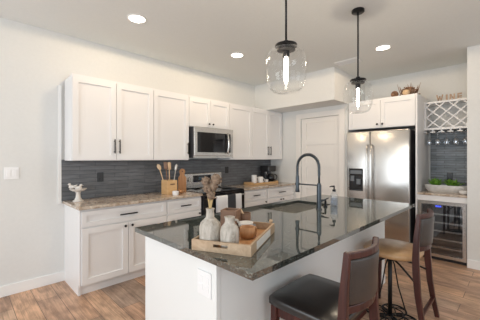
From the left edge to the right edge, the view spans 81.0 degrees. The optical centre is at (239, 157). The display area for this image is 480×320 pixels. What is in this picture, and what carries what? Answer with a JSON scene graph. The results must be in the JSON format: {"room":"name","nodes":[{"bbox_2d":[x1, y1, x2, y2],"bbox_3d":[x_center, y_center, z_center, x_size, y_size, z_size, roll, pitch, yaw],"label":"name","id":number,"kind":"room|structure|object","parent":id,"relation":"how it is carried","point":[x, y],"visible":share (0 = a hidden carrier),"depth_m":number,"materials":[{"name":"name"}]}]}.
{"room":"kitchen","nodes":[
{"label":"kitchen","id":0,"kind":"room"},
{"bbox_2d":[0,17,270,285],"bbox_3d":[-2.117,-0.008,3.362,7.960,2.916,0.112,0,0,-45],"label":"wall","id":1,"kind":"structure","parent":0,"point":[34,61],"depth_m":3.25,"materials":[{"name":"paint"}]},
{"bbox_2d":[4,167,18,178],"bbox_3d":[-2.424,0.160,2.983,0.125,0.128,0.014,0,0,-45],"label":"light switch","id":2,"kind":"object","parent":1,"relation":"attached to","point":[9,172],"visible":1,"depth_m":2.98,"materials":[{"name":"white plastic"}]},
{"bbox_2d":[0,271,64,297],"bbox_3d":[-3.485,1.393,1.921,3.988,0.115,0.015,0,0,-45],"label":"baseboard","id":3,"kind":"structure","parent":1,"relation":"attached to","point":[10,289],"depth_m":3.10,"materials":[{"name":"white paint"}]},
{"bbox_2d":[58,85,60,203],"bbox_3d":[-2.113,-0.158,3.292,0.032,1.385,0.016,0,0,-45],"label":"trim","id":4,"kind":"structure","parent":1,"relation":"attached to","point":[59,86],"depth_m":3.28,"materials":[{"name":"white paint"}]},
{"bbox_2d":[97,172,103,181],"bbox_3d":[-1.789,0.245,3.603,0.075,0.120,0.011,0,0,-45],"label":"outlet","id":5,"kind":"object","parent":1,"relation":"attached to","point":[100,175],"visible":1,"depth_m":3.60,"materials":[{"name":"black plastic"}]},
{"bbox_2d":[65,73,152,160],"bbox_3d":[-1.604,-0.456,3.540,0.973,0.972,0.349,0,0,-45],"label":"upper cabinet","id":6,"kind":"object","parent":1,"relation":"attached to","point":[105,119],"visible":1,"depth_m":3.36,"materials":[{"name":"white paint"}]},
{"bbox_2d":[153,88,188,159],"bbox_3d":[-1.058,-0.456,4.086,0.567,0.972,0.349,0,0,-45],"label":"upper cabinet","id":7,"kind":"object","parent":1,"relation":"attached to","point":[170,109],"visible":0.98,"depth_m":3.99,"materials":[{"name":"white paint"}]},
{"bbox_2d":[188,95,228,129],"bbox_3d":[-0.566,-0.709,4.581,0.822,0.467,0.345,0,0,-45],"label":"upper cabinet","id":8,"kind":"object","parent":1,"relation":"attached to","point":[203,112],"visible":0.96,"depth_m":4.45,"materials":[{"name":"white paint"}]},
{"bbox_2d":[189,126,232,157],"bbox_3d":[-0.509,-0.235,4.546,0.785,0.466,0.472,0,0,-45],"label":"microwave","id":9,"kind":"object","parent":8,"relation":"attached to","point":[204,142],"visible":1,"depth_m":4.36,"materials":[{"name":"grey metal"}]},
{"bbox_2d":[218,103,251,159],"bbox_3d":[-0.085,-0.456,5.086,0.567,0.972,0.312,0,0,-45],"label":"upper cabinet","id":10,"kind":"object","parent":1,"relation":"attached to","point":[240,116],"visible":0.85,"depth_m":4.98,"materials":[{"name":"white paint"}]},
{"bbox_2d":[251,107,281,159],"bbox_3d":[0.456,-0.456,5.600,0.919,0.972,0.349,0,0,-45],"label":"upper cabinet","id":11,"kind":"object","parent":1,"relation":"attached to","point":[266,124],"visible":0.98,"depth_m":5.47,"materials":[{"name":"white paint"}]},
{"bbox_2d":[0,0,479,85],"bbox_3d":[0.743,-1.506,1.046,8.730,0.080,7.430,0,0,-45],"label":"ceiling","id":12,"kind":"structure","parent":0,"point":[200,35],"depth_m":3.23,"materials":[{"name":"paint"}]},
{"bbox_2d":[127,14,146,23],"bbox_3d":[-1.082,-1.461,2.953,0.196,0.010,0.196,0,0,-45],"label":"recessed light","id":13,"kind":"object","parent":12,"relation":"in","point":[136,18],"visible":1,"depth_m":2.94,"materials":[{"name":"white paint"}]},
{"bbox_2d":[230,52,243,57],"bbox_3d":[-0.042,-1.461,3.999,0.196,0.010,0.196,0,0,-45],"label":"recessed light","id":14,"kind":"object","parent":12,"relation":"in","point":[236,54],"visible":1,"depth_m":4.00,"materials":[{"name":"white paint"}]},
{"bbox_2d":[266,0,305,94],"bbox_3d":[0.316,-0.955,1.928,0.272,1.023,0.272,0,0,-45],"label":"pendant light","id":15,"kind":"object","parent":12,"relation":"hanging from","point":[285,47],"visible":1,"depth_m":1.92,"materials":[{"name":"clear glass"}]},
{"bbox_2d":[275,40,296,57],"bbox_3d":[0.316,-0.748,1.928,0.152,0.116,0.152,0,0,-45],"label":"socket","id":16,"kind":"object","parent":15,"relation":"attached to","point":[285,47],"depth_m":1.89,"materials":[{"name":"black metal"}]},
{"bbox_2d":[334,57,361,65],"bbox_3d":[1.641,-1.460,4.278,0.200,0.012,0.340,0,0,-45],"label":"ceiling vent","id":17,"kind":"object","parent":12,"relation":"in","point":[352,60],"visible":0.86,"depth_m":4.28,"materials":[{"name":"white metal"}]},
{"bbox_2d":[343,7,372,113],"bbox_3d":[1.169,-0.955,2.784,0.272,1.023,0.272,0,0,-45],"label":"pendant light","id":18,"kind":"object","parent":12,"relation":"hanging from","point":[357,81],"visible":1,"depth_m":2.77,"materials":[{"name":"clear glass"}]},
{"bbox_2d":[350,76,365,88],"bbox_3d":[1.169,-0.748,2.784,0.152,0.116,0.152,0,0,-45],"label":"socket","id":19,"kind":"object","parent":18,"relation":"attached to","point":[357,81],"depth_m":2.75,"materials":[{"name":"black metal"}]},
{"bbox_2d":[375,45,390,50],"bbox_3d":[1.897,-1.461,3.729,0.196,0.010,0.196,0,0,-45],"label":"recessed light","id":20,"kind":"object","parent":12,"relation":"in","point":[381,47],"visible":1,"depth_m":3.72,"materials":[{"name":"white paint"}]},
{"bbox_2d":[0,257,479,319],"bbox_3d":[0.743,1.475,1.046,8.730,0.050,7.430,0,0,-45],"label":"floor","id":21,"kind":"structure","parent":0,"point":[457,286],"depth_m":2.88,"materials":[{"name":"brown wood"}]},
{"bbox_2d":[64,200,165,295],"bbox_3d":[-1.499,0.994,3.457,1.001,0.913,0.646,0,0,-45],"label":"base cabinet","id":22,"kind":"object","parent":21,"relation":"on","point":[103,248],"visible":0.95,"depth_m":3.15,"materials":[{"name":"white paint"}]},
{"bbox_2d":[63,191,202,209],"bbox_3d":[-1.307,0.521,3.647,1.585,0.032,0.627,0,0,-45],"label":"countertop","id":23,"kind":"structure","parent":22,"relation":"on","point":[101,202],"depth_m":3.42,"materials":[{"name":"beige stone"}]},
{"bbox_2d":[68,183,86,201],"bbox_3d":[-1.893,0.399,3.283,0.183,0.211,0.180,0,0,-45],"label":"figurine","id":24,"kind":"object","parent":23,"relation":"on","point":[74,188],"visible":1,"depth_m":3.26,"materials":[{"name":"white ceramic"}]},
{"bbox_2d":[69,188,86,191],"bbox_3d":[-1.891,0.376,3.284,0.180,0.035,0.180,0,0,-45],"label":"basin","id":25,"kind":"object","parent":24,"relation":"in","point":[72,189],"depth_m":3.24,"materials":[{"name":"white ceramic"}]},
{"bbox_2d":[161,179,176,194],"bbox_3d":[-0.992,0.407,3.948,0.150,0.195,0.174,0,0,-45],"label":"box","id":26,"kind":"object","parent":23,"relation":"on","point":[167,187],"visible":0.89,"depth_m":3.89,"materials":[{"name":"brown wood"}]},
{"bbox_2d":[163,162,167,180],"bbox_3d":[-1.029,0.275,3.927,0.087,0.438,0.020,0,0,14],"label":"spatula","id":27,"kind":"object","parent":26,"relation":"in","point":[164,163],"visible":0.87,"depth_m":3.92,"materials":[{"name":"brown wood"}]},
{"bbox_2d":[178,169,185,191],"bbox_3d":[-0.868,0.333,4.222,0.120,0.345,0.026,0,0,-21],"label":"cutting board","id":28,"kind":"object","parent":23,"relation":"on","point":[182,178],"visible":0.95,"depth_m":4.21,"materials":[{"name":"brown wood"}]},
{"bbox_2d":[166,196,200,221],"bbox_3d":[-0.946,0.994,4.010,0.557,0.913,0.646,0,0,-45],"label":"base cabinet","id":29,"kind":"object","parent":21,"relation":"on","point":[182,208],"visible":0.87,"depth_m":3.79,"materials":[{"name":"white paint"}]},
{"bbox_2d":[179,172,244,214],"bbox_3d":[-0.426,0.825,4.490,0.843,1.150,0.697,0,0,-45],"label":"range","id":30,"kind":"object","parent":21,"relation":"on","point":[193,180],"visible":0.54,"depth_m":4.48,"materials":[{"name":"grey metal"}]},
{"bbox_2d":[186,186,243,193],"bbox_3d":[-0.443,0.509,4.507,0.843,0.022,0.600,0,0,-45],"label":"cooktop","id":31,"kind":"object","parent":30,"relation":"in","point":[197,189],"depth_m":4.44,"materials":[{"name":"black glass"}]},
{"bbox_2d":[216,193,241,212],"bbox_3d":[-0.158,0.746,4.274,0.501,0.378,0.044,0,0,-45],"label":"dish towel","id":32,"kind":"object","parent":30,"relation":"hanging from","point":[232,200],"visible":0.72,"depth_m":4.24,"materials":[{"name":"fabric"}]},
{"bbox_2d":[244,188,266,207],"bbox_3d":[0.071,0.994,5.027,0.600,0.913,0.646,0,0,-45],"label":"base cabinet","id":33,"kind":"object","parent":21,"relation":"on","point":[256,197],"visible":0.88,"depth_m":4.82,"materials":[{"name":"white paint"}]},
{"bbox_2d":[145,220,384,319],"bbox_3d":[0.501,0.994,2.667,2.579,0.913,0.827,0,0,-45],"label":"kitchen island","id":34,"kind":"object","parent":21,"relation":"on","point":[171,274],"visible":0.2,"depth_m":1.79,"materials":[{"name":"white paint"}]},
{"bbox_2d":[198,268,211,299],"bbox_3d":[-0.196,0.685,1.533,0.118,0.135,0.011,0,0,45],"label":"outlet","id":35,"kind":"object","parent":34,"relation":"attached to","point":[204,278],"visible":1,"depth_m":1.52,"materials":[{"name":"white plastic"}]},
{"bbox_2d":[135,195,414,280],"bbox_3d":[0.579,0.520,2.568,2.640,0.031,1.157,0,0,-45],"label":"island countertop","id":36,"kind":"structure","parent":34,"relation":"on","point":[296,236],"depth_m":1.99,"materials":[{"name":"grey stone"}]},
{"bbox_2d":[192,221,274,256],"bbox_3d":[-0.014,0.476,1.738,0.346,0.058,0.528,0,0,20],"label":"serving tray","id":37,"kind":"object","parent":36,"relation":"on","point":[246,247],"visible":0.7,"depth_m":1.52,"materials":[{"name":"brown wood"}]},
{"bbox_2d":[199,208,220,246],"bbox_3d":[-0.169,0.389,1.594,0.122,0.208,0.122,0,0,-45],"label":"vase","id":38,"kind":"object","parent":37,"relation":"on","point":[209,228],"visible":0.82,"depth_m":1.55,"materials":[{"name":"white ceramic"}]},
{"bbox_2d":[201,177,209,208],"bbox_3d":[-0.196,0.283,1.596,0.050,0.360,0.049,0,0,-45],"label":"stem","id":39,"kind":"object","parent":38,"relation":"in","point":[205,180],"visible":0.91,"depth_m":1.58,"materials":[{"name":"brown plant"}]},
{"bbox_2d":[203,183,211,206],"bbox_3d":[-0.183,0.302,1.593,0.058,0.321,0.066,0,0,-45],"label":"stem","id":40,"kind":"object","parent":38,"relation":"in","point":[206,188],"visible":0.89,"depth_m":1.58,"materials":[{"name":"brown plant"}]},
{"bbox_2d":[206,191,214,205],"bbox_3d":[-0.166,0.320,1.591,0.052,0.284,0.053,0,0,-3],"label":"stem","id":41,"kind":"object","parent":38,"relation":"in","point":[211,195],"visible":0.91,"depth_m":1.58,"materials":[{"name":"brown plant"}]},
{"bbox_2d":[210,182,217,208],"bbox_3d":[-0.156,0.296,1.594,0.055,0.332,0.048,0,0,-23],"label":"stem","id":42,"kind":"object","parent":38,"relation":"in","point":[213,187],"visible":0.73,"depth_m":1.58,"materials":[{"name":"brown plant"}]},
{"bbox_2d":[210,174,221,207],"bbox_3d":[-0.135,0.275,1.598,0.066,0.375,0.068,0,0,-45],"label":"stem","id":43,"kind":"object","parent":38,"relation":"in","point":[215,179],"visible":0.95,"depth_m":1.58,"materials":[{"name":"brown plant"}]},
{"bbox_2d":[220,215,240,247],"bbox_3d":[-0.056,0.407,1.553,0.108,0.170,0.104,0,0,-45],"label":"vase","id":44,"kind":"object","parent":37,"relation":"on","point":[229,231],"visible":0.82,"depth_m":1.52,"materials":[{"name":"white ceramic"}]},
{"bbox_2d":[221,208,240,230],"bbox_3d":[-0.061,0.418,1.891,0.110,0.148,0.100,0,0,20],"label":"wooden box","id":45,"kind":"object","parent":37,"relation":"on","point":[236,212],"visible":0.49,"depth_m":1.85,"materials":[{"name":"brown wood"}]},
{"bbox_2d":[241,212,250,220],"bbox_3d":[0.035,0.435,1.941,0.080,0.115,0.080,0,0,-45],"label":"wooden cup","id":46,"kind":"object","parent":37,"relation":"on","point":[247,215],"visible":0.37,"depth_m":1.91,"materials":[{"name":"brown wood"}]},
{"bbox_2d":[239,225,256,238],"bbox_3d":[0.048,0.459,1.738,0.103,0.068,0.100,0,0,14],"label":"mug","id":47,"kind":"object","parent":37,"relation":"on","point":[246,231],"visible":1,"depth_m":1.70,"materials":[{"name":"brown wood"}]},
{"bbox_2d":[240,220,252,225],"bbox_3d":[0.038,0.456,1.834,0.098,0.074,0.098,0,0,-45],"label":"bowl","id":48,"kind":"object","parent":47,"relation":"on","point":[245,222],"visible":0.32,"depth_m":1.87,"materials":[{"name":"ceramic"}]},
{"bbox_2d":[269,203,322,213],"bbox_3d":[0.594,0.647,2.956,0.760,0.220,0.470,0,0,-45],"label":"sink","id":49,"kind":"object","parent":36,"relation":"in","point":[297,207],"visible":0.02,"depth_m":3.26,"materials":[{"name":"silver metal"}]},
{"bbox_2d":[295,153,328,209],"bbox_3d":[0.730,0.227,2.885,0.162,0.557,0.310,0,0,-45],"label":"faucet","id":50,"kind":"object","parent":36,"relation":"on","point":[297,183],"visible":1,"depth_m":2.79,"materials":[{"name":"grey metal"}]},
{"bbox_2d":[266,185,293,203],"bbox_3d":[0.585,0.994,5.541,0.847,0.913,0.646,0,0,-45],"label":"base cabinet","id":51,"kind":"object","parent":21,"relation":"on","point":[275,194],"visible":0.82,"depth_m":5.32,"materials":[{"name":"white paint"}]},
{"bbox_2d":[225,182,294,190],"bbox_3d":[0.372,0.521,5.326,1.458,0.032,0.627,0,0,-45],"label":"countertop","id":52,"kind":"structure","parent":51,"relation":"on","point":[279,184],"depth_m":5.16,"materials":[{"name":"beige stone"}]},
{"bbox_2d":[244,180,277,184],"bbox_3d":[0.428,0.480,5.569,0.740,0.050,0.270,0,0,-45],"label":"serving tray","id":53,"kind":"object","parent":52,"relation":"on","point":[274,181],"visible":0.68,"depth_m":5.37,"materials":[{"name":"brown wood"}]},
{"bbox_2d":[251,175,258,182],"bbox_3d":[0.279,0.410,5.399,0.124,0.165,0.104,0,0,-45],"label":"mug","id":54,"kind":"object","parent":53,"relation":"on","point":[253,177],"visible":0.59,"depth_m":5.35,"materials":[{"name":"white ceramic"}]},
{"bbox_2d":[258,177,264,182],"bbox_3d":[0.407,0.430,5.498,0.124,0.125,0.104,0,0,-45],"label":"mug","id":55,"kind":"object","parent":53,"relation":"on","point":[260,180],"visible":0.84,"depth_m":5.44,"materials":[{"name":"white ceramic"}]},
{"bbox_2d":[260,166,276,181],"bbox_3d":[0.589,0.325,5.736,0.285,0.335,0.230,0,0,-45],"label":"coffee maker","id":56,"kind":"object","parent":53,"relation":"on","point":[264,170],"visible":0.84,"depth_m":5.66,"materials":[{"name":"black plastic"}]},
{"bbox_2d":[269,236,379,319],"bbox_3d":[0.521,0.959,1.664,0.480,0.988,0.550,0,0,-45],"label":"bar stool","id":57,"kind":"object","parent":21,"relation":"on","point":[310,296],"visible":1,"depth_m":1.51,"materials":[{"name":"brown leather"}]},
{"bbox_2d":[269,274,366,319],"bbox_3d":[0.488,0.846,1.697,0.480,0.062,0.456,0,0,-45],"label":"seat cushion","id":58,"kind":"object","parent":57,"relation":"on","point":[309,297],"depth_m":1.64,"materials":[{"name":"black leather"}]},
{"bbox_2d":[349,244,378,305],"bbox_3d":[0.678,0.620,1.507,0.353,0.236,0.103,0,0,-45],"label":"cushion","id":59,"kind":"object","parent":57,"relation":"on","point":[363,274],"depth_m":1.42,"materials":[{"name":"brown leather"}]},
{"bbox_2d":[347,129,415,242],"bbox_3d":[2.403,0.497,4.711,0.945,1.865,0.860,0,0,45],"label":"refrigerator","id":60,"kind":"object","parent":21,"relation":"on","point":[381,164],"visible":0.7,"depth_m":4.36,"materials":[{"name":"grey metal"}]},
{"bbox_2d":[349,93,428,214],"bbox_3d":[2.501,0.244,4.770,1.040,2.412,0.771,0,0,45],"label":"tall cabinet","id":61,"kind":"object","parent":21,"relation":"on","point":[403,111],"visible":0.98,"depth_m":4.42,"materials":[{"name":"white paint"}]},
{"bbox_2d":[391,91,397,96],"bbox_3d":[2.475,-1.017,4.497,0.107,0.108,0.108,0,0,-45],"label":"woven ball","id":62,"kind":"object","parent":61,"relation":"on","point":[394,93],"visible":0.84,"depth_m":4.46,"materials":[{"name":"brown wicker"}]},
{"bbox_2d":[402,89,409,94],"bbox_3d":[2.567,-1.019,4.342,0.102,0.114,0.102,0,0,-45],"label":"gourd","id":63,"kind":"object","parent":61,"relation":"on","point":[405,92],"visible":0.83,"depth_m":4.31,"materials":[{"name":"beige"}]},
{"bbox_2d":[397,83,420,95],"bbox_3d":[2.667,-1.078,4.446,0.208,0.228,0.316,0,0,-45],"label":"nest","id":64,"kind":"object","parent":61,"relation":"on","point":[412,89],"visible":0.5,"depth_m":4.39,"materials":[{"name":"brown wicker"}]},
{"bbox_2d":[363,208,439,319],"bbox_3d":[1.438,0.959,2.573,0.564,0.988,0.559,0,0,-45],"label":"bar stool","id":65,"kind":"object","parent":21,"relation":"on","point":[393,250],"visible":0.78,"depth_m":2.46,"materials":[{"name":"beige leather"}]},
{"bbox_2d":[363,238,423,261],"bbox_3d":[1.428,0.840,2.623,0.505,0.075,0.475,0,0,-45],"label":"seat cushion","id":66,"kind":"object","parent":65,"relation":"on","point":[397,250],"depth_m":2.47,"materials":[{"name":"beige leather"}]},
{"bbox_2d":[420,216,434,246],"bbox_3d":[1.619,0.620,2.433,0.353,0.236,0.103,0,0,-45],"label":"cushion","id":67,"kind":"object","parent":65,"relation":"on","point":[426,222],"depth_m":2.34,"materials":[{"name":"brown leather"}]},
{"bbox_2d":[418,200,466,265],"bbox_3d":[3.044,1.035,4.168,0.560,0.830,0.600,0,0,45],"label":"wine cooler","id":68,"kind":"object","parent":21,"relation":"on","point":[449,244],"visible":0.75,"depth_m":4.18,"materials":[{"name":"silver metal"}]},
{"bbox_2d":[418,194,466,203],"bbox_3d":[3.087,0.576,4.210,0.720,0.079,0.577,0,0,-45],"label":"filler panel","id":69,"kind":"object","parent":68,"relation":"on","point":[420,197],"visible":0.48,"depth_m":3.94,"materials":[{"name":"white paint"}]},
{"bbox_2d":[417,189,466,197],"bbox_3d":[3.079,0.520,4.202,0.737,0.030,0.577,0,0,-45],"label":"countertop","id":70,"kind":"structure","parent":69,"relation":"on","point":[424,192],"depth_m":4.00,"materials":[{"name":"beige stone"}]},
{"bbox_2d":[425,184,466,193],"bbox_3d":[3.023,0.453,4.133,0.156,0.105,0.524,0,0,-45],"label":"planter","id":71,"kind":"object","parent":70,"relation":"on","point":[432,188],"visible":0.84,"depth_m":4.08,"materials":[{"name":"ceramic"}]},
{"bbox_2d":[428,178,442,184],"bbox_3d":[2.940,0.359,4.228,0.140,0.123,0.208,0,0,-45],"label":"leafy plant","id":72,"kind":"object","parent":71,"relation":"on","point":[434,181],"visible":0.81,"depth_m":4.20,"materials":[{"name":"green plant"}]},
{"bbox_2d":[442,179,463,185],"bbox_3d":[3.077,0.362,4.070,0.147,0.117,0.266,0,0,-29],"label":"leafy plant","id":73,"kind":"object","parent":71,"relation":"on","point":[449,182],"visible":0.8,"depth_m":4.05,"materials":[{"name":"green plant"}]},
{"bbox_2d":[459,190,466,194],"bbox_3d":[3.094,0.480,3.893,0.104,0.050,0.104,0,0,-45],"label":"dish","id":74,"kind":"object","parent":70,"relation":"on","point":[461,192],"visible":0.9,"depth_m":3.86,"materials":[{"name":"white ceramic"}]},
{"bbox_2d":[422,208,462,217],"bbox_3d":[3.051,0.807,4.176,0.510,0.022,0.500,0,0,45],"label":"shelf","id":75,"kind":"object","parent":68,"relation":"attached to","point":[457,211],"depth_m":4.30,"materials":[{"name":"silver metal"}]},
{"bbox_2d":[423,255,466,265],"bbox_3d":[2.858,1.430,3.983,0.560,0.040,0.015,0,0,45],"label":"grille","id":76,"kind":"object","parent":68,"relation":"attached to","point":[452,260],"depth_m":3.90,"materials":[{"name":"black metal"}]},
{"bbox_2d":[431,239,462,252],"bbox_3d":[3.051,1.279,4.176,0.510,0.022,0.500,0,0,45],"label":"shelf","id":77,"kind":"object","parent":68,"relation":"attached to","point":[460,240],"depth_m":4.23,"materials":[{"name":"silver metal"}]},
{"bbox_2d":[433,231,462,243],"bbox_3d":[3.051,1.161,4.176,0.510,0.022,0.500,0,0,45],"label":"shelf","id":78,"kind":"object","parent":68,"relation":"attached to","point":[435,232],"depth_m":4.27,"materials":[{"name":"silver metal"}]},
{"bbox_2d":[434,216,462,226],"bbox_3d":[3.051,0.925,4.176,0.510,0.022,0.500,0,0,45],"label":"shelf","id":79,"kind":"object","parent":68,"relation":"attached to","point":[445,218],"depth_m":4.29,"materials":[{"name":"silver metal"}]},
{"bbox_2d":[434,224,462,234],"bbox_3d":[3.051,1.043,4.176,0.510,0.022,0.500,0,0,45],"label":"shelf","id":80,"kind":"object","parent":68,"relation":"attached to","point":[439,225],"depth_m":4.27,"materials":[{"name":"silver metal"}]},
{"bbox_2d":[255,67,347,112],"bbox_3d":[1.087,-1.203,5.292,0.500,0.526,1.713,0,0,-45],"label":"wall","id":81,"kind":"structure","parent":0,"point":[325,87],"depth_m":4.94,"materials":[{"name":"paint"}]},
{"bbox_2d":[271,74,349,198],"bbox_3d":[1.295,-0.008,5.507,0.100,2.916,1.704,0,0,-45],"label":"wall","id":82,"kind":"structure","parent":0,"point":[285,171],"depth_m":5.67,"materials":[{"name":"paint"}]},
{"bbox_2d":[302,115,338,196],"bbox_3d":[1.513,0.338,5.289,0.040,2.205,0.790,0,0,-45],"label":"door","id":83,"kind":"structure","parent":82,"relation":"in","point":[320,135],"depth_m":5.25,"materials":[{"name":"white paint"}]},
{"bbox_2d":[296,109,344,197],"bbox_3d":[1.473,0.295,5.246,0.018,2.310,0.995,0,0,-45],"label":"trim","id":84,"kind":"structure","parent":82,"relation":"attached to","point":[341,112],"depth_m":4.96,"materials":[{"name":"white paint"}]},
{"bbox_2d":[350,75,364,131],"bbox_3d":[2.135,-0.008,5.212,0.670,2.916,0.100,0,0,-45],"label":"wall","id":85,"kind":"structure","parent":0,"point":[353,91],"depth_m":5.10,"materials":[{"name":"paint"}]},
{"bbox_2d":[365,63,466,185],"bbox_3d":[3.010,-0.008,4.873,0.112,2.916,1.816,0,0,-45],"label":"wall","id":86,"kind":"structure","parent":0,"point":[452,79],"depth_m":4.55,"materials":[{"name":"paint"}]},
{"bbox_2d":[424,98,466,133],"bbox_3d":[3.230,-0.635,4.353,0.577,0.480,0.336,0,0,45],"label":"wine rack","id":87,"kind":"object","parent":86,"relation":"attached to","point":[442,116],"visible":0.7,"depth_m":4.39,"materials":[{"name":"white paint"}]},
{"bbox_2d":[447,172,452,179],"bbox_3d":[3.332,0.290,4.464,0.075,0.120,0.011,0,0,45],"label":"outlet","id":88,"kind":"object","parent":86,"relation":"attached to","point":[449,174],"visible":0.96,"depth_m":4.46,"materials":[{"name":"black plastic"}]},
{"bbox_2d":[467,45,479,260],"bbox_3d":[4.732,-0.008,2.615,0.870,2.916,4.005,0,0,-45],"label":"wall","id":89,"kind":"structure","parent":0,"point":[473,52],"depth_m":3.68,"materials":[{"name":"paint"}]},
{"bbox_2d":[467,259,479,269],"bbox_3d":[4.419,1.393,2.302,0.015,0.115,4.005,0,0,-45],"label":"baseboard","id":90,"kind":"structure","parent":89,"relation":"attached to","point":[472,264],"depth_m":3.67,"materials":[{"name":"white paint"}]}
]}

